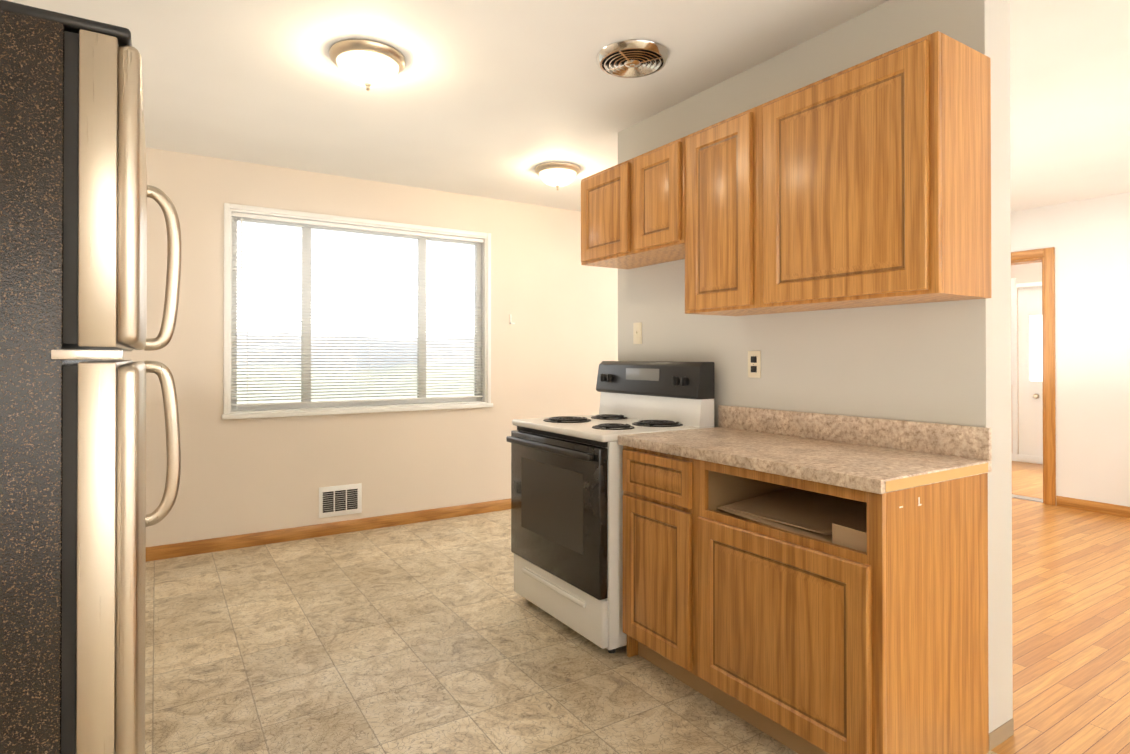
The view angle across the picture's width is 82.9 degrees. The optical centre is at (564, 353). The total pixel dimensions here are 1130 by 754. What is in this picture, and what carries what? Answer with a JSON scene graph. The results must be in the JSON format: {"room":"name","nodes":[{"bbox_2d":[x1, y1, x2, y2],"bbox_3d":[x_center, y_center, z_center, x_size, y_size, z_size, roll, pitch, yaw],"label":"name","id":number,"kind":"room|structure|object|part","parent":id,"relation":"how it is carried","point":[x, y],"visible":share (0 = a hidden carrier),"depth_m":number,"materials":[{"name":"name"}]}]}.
{"room":"kitchen","nodes":[
{"label":"kitchen","id":0,"kind":"room"},
{"bbox_2d":[102,148,617,546],"bbox_3d":[-0.216,0.014,5.436,7.400,2.500,0.150,0,0,-33],"label":"wall","id":1,"kind":"structure","parent":0,"point":[554,346],"depth_m":4.52,"materials":[{"name":"beige paint"}]},
{"bbox_2d":[146,498,510,561],"bbox_3d":[-0.171,1.221,5.359,7.100,0.085,0.014,0,0,-33],"label":"baseboard","id":2,"kind":"structure","parent":1,"relation":"attached to","point":[166,551],"depth_m":4.37,"materials":[{"name":"brown wood"}]},
{"bbox_2d":[319,483,361,517],"bbox_3d":[-1.566,1.028,4.469,0.290,0.210,0.013,0,0,-33],"label":"air vent","id":3,"kind":"object","parent":1,"relation":"in","point":[339,500],"visible":1,"depth_m":4.47,"materials":[{"name":"white metal"}]},
{"bbox_2d":[222,203,492,419],"bbox_3d":[-1.413,-0.267,4.637,1.904,1.382,0.160,0,0,-33],"label":"window unit","id":4,"kind":"structure","parent":1,"relation":"in","point":[258,411],"depth_m":4.56,"materials":[{"name":"white plastic"}]},
{"bbox_2d":[231,212,483,405],"bbox_3d":[-1.408,-0.283,4.628,1.788,1.258,0.038,0,0,-33],"label":"window blinds","id":5,"kind":"object","parent":4,"relation":"attached to","point":[306,222],"visible":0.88,"depth_m":4.55,"materials":[{"name":"white plastic"}]},
{"bbox_2d":[6,0,1129,211],"bbox_3d":[2.764,-1.301,2.915,9.700,0.100,7.620,0,0,-33],"label":"ceiling","id":6,"kind":"structure","parent":0,"point":[498,99],"depth_m":2.95,"materials":[{"name":"white paint"}]},
{"bbox_2d":[329,39,405,90],"bbox_3d":[-0.831,-1.179,2.700,0.308,0.146,0.308,0,0,-33],"label":"ceiling light","id":7,"kind":"object","parent":6,"relation":"attached to","point":[368,64],"visible":1,"depth_m":2.62,"materials":[{"name":"white glass"}]},
{"bbox_3d":[-0.831,-1.178,2.700,0.252,0.085,0.252,0,0,-33],"label":"lamp shade","id":8,"kind":"part","parent":7,"relation":"part of","materials":[{"name":"white glass"}]},
{"bbox_2d":[535,162,580,189],"bbox_3d":[-0.049,-1.170,4.309,0.308,0.146,0.308,0,0,-33],"label":"ceiling light","id":9,"kind":"object","parent":6,"relation":"attached to","point":[557,174],"visible":1,"depth_m":4.22,"materials":[{"name":"white glass"}]},
{"bbox_3d":[-0.049,-1.168,4.309,0.252,0.085,0.252,0,0,-33],"label":"lamp shade","id":10,"kind":"part","parent":9,"relation":"part of","materials":[{"name":"white glass"}]},
{"bbox_2d":[596,39,669,77],"bbox_3d":[0.286,-1.233,2.708,0.312,0.038,0.312,0,0,-33],"label":"ceiling vent","id":11,"kind":"object","parent":6,"relation":"in","point":[635,58],"visible":0.98,"depth_m":2.67,"materials":[{"name":"silver metal"}]},
{"bbox_2d":[145,461,1129,753],"bbox_3d":[2.764,1.274,2.900,9.700,0.050,7.620,0,0,-33],"label":"floor","id":12,"kind":"structure","parent":0,"point":[440,636],"depth_m":2.62,"materials":[{"name":"tile"}]},
{"bbox_2d":[0,0,180,753],"bbox_3d":[-1.087,0.389,1.030,0.820,1.697,0.753,0,0,-33],"label":"refrigerator","id":13,"kind":"object","parent":12,"relation":"on","point":[76,190],"visible":1,"depth_m":0.87,"materials":[{"name":"silver metal"}]},
{"bbox_2d":[506,361,714,652],"bbox_3d":[0.187,0.645,3.078,0.685,1.210,0.787,0,0,-33],"label":"stove","id":14,"kind":"object","parent":12,"relation":"on","point":[566,516],"visible":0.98,"depth_m":2.90,"materials":[{"name":"white metal"}]},
{"bbox_2d":[618,405,991,753],"bbox_3d":[0.772,0.740,2.305,0.599,1.011,1.134,0,0,-33],"label":"base cabinet","id":15,"kind":"object","parent":12,"relation":"on","point":[805,583],"visible":1,"depth_m":1.97,"materials":[{"name":"brown wood"}]},
{"bbox_2d":[618,0,1012,732],"bbox_3d":[0.881,-0.001,2.855,0.170,2.500,1.900,0,0,-33],"label":"wall","id":16,"kind":"structure","parent":0,"point":[940,362],"depth_m":2.31,"materials":[{"name":"white paint"}]},
{"bbox_2d":[581,163,659,268],"bbox_3d":[0.330,-0.689,3.252,0.330,0.450,0.454,0,0,-33],"label":"upper cabinet","id":17,"kind":"object","parent":16,"relation":"attached to","point":[600,191],"depth_m":3.20,"materials":[{"name":"brown wood"}]},
{"bbox_2d":[633,322,641,343],"bbox_3d":[0.387,-0.108,3.454,0.018,0.116,0.070,0,0,-33],"label":"switch plate","id":18,"kind":"object","parent":16,"relation":"attached to","point":[637,333],"visible":1,"depth_m":3.45,"materials":[{"name":"beige plastic"}]},
{"bbox_2d":[621,143,668,262],"bbox_3d":[0.529,-0.691,2.940,0.330,0.450,0.365,0,0,-33],"label":"upper cabinet","id":19,"kind":"object","parent":16,"relation":"attached to","point":[644,177],"depth_m":2.91,"materials":[{"name":"brown wood"}]},
{"bbox_2d":[669,113,756,315],"bbox_3d":[0.728,-0.543,2.627,0.330,0.750,0.456,0,0,-33],"label":"upper cabinet","id":20,"kind":"object","parent":16,"relation":"attached to","point":[705,164],"depth_m":2.57,"materials":[{"name":"brown wood"}]},
{"bbox_2d":[748,351,760,377],"bbox_3d":[0.821,0.048,2.781,0.009,0.116,0.070,0,0,-33],"label":"electrical outlet plate","id":21,"kind":"object","parent":16,"relation":"attached to","point":[754,364],"visible":1,"depth_m":2.78,"materials":[{"name":"beige plastic"}]},
{"bbox_2d":[741,31,990,314],"bbox_3d":[1.004,-0.545,2.196,0.330,0.750,0.688,0,0,-33],"label":"upper cabinet","id":22,"kind":"object","parent":16,"relation":"attached to","point":[867,183],"depth_m":1.99,"materials":[{"name":"brown wood"}]},
{"bbox_2d":[989,718,1013,750],"bbox_3d":[1.394,1.218,2.045,0.162,0.052,0.004,0,0,-33],"label":"baseboard","id":23,"kind":"structure","parent":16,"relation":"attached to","point":[1001,734],"depth_m":2.04,"materials":[{"name":"beige paint"}]},
{"bbox_2d":[1011,262,1041,453],"bbox_3d":[5.806,0.023,7.016,0.150,2.500,3.670,0,0,-33],"label":"wall","id":24,"kind":"structure","parent":0,"point":[1026,273],"depth_m":7.53,"materials":[{"name":"paint"}]},
{"bbox_2d":[1011,278,1015,384],"bbox_3d":[5.112,-0.256,7.992,0.090,1.270,0.940,0,0,-33],"label":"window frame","id":25,"kind":"structure","parent":24,"relation":"attached to","point":[1013,331],"depth_m":7.60,"materials":[{"name":"white"}]},
{"bbox_2d":[1012,282,1042,460],"bbox_3d":[5.575,0.225,7.241,0.114,2.100,0.900,0,0,-33],"label":"door","id":26,"kind":"structure","parent":24,"relation":"attached to","point":[1027,394],"depth_m":7.52,"materials":[{"name":"white wood"}]},
{"bbox_2d":[1012,453,1042,463],"bbox_3d":[5.696,1.231,7.027,0.014,0.085,3.520,0,0,-33],"label":"baseboard","id":27,"kind":"structure","parent":24,"relation":"attached to","point":[1030,459],"depth_m":7.46,"materials":[{"name":"white wood"}]},
{"bbox_2d":[1011,192,1129,506],"bbox_3d":[4.850,0.007,4.239,0.150,2.500,7.320,0,0,-33],"label":"wall","id":28,"kind":"structure","parent":0,"point":[1088,240],"depth_m":5.12,"materials":[{"name":"white paint"}]},
{"bbox_2d":[1011,247,1055,505],"bbox_3d":[3.872,0.193,5.755,0.170,2.145,0.960,0,0,-33],"label":"door frame","id":29,"kind":"structure","parent":28,"relation":"attached to","point":[1048,372],"depth_m":5.34,"materials":[{"name":"brown wood"}]},
{"bbox_2d":[1056,496,1129,517],"bbox_3d":[4.785,1.214,4.182,0.014,0.085,7.306,0,0,-33],"label":"baseboard","id":30,"kind":"structure","parent":28,"relation":"attached to","point":[1096,507],"depth_m":5.09,"materials":[{"name":"brown wood"}]},
{"label":"outside","id":31,"kind":"structure","parent":0,"visible":0},
{"bbox_2d":[237,221,474,410],"bbox_3d":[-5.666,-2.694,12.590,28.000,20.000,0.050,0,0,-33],"label":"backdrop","id":32,"kind":"structure","parent":31,"point":[268,239],"depth_m":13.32,"materials":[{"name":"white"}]},
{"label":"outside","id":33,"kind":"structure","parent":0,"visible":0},
{"bbox_2d":[1030,315,1042,380],"bbox_3d":[6.216,-0.225,7.368,0.020,3.000,5.520,0,0,-33],"label":"window","id":34,"kind":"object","parent":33,"point":[1036,344],"depth_m":7.93,"materials":[{"name":"white glass"}]}
]}

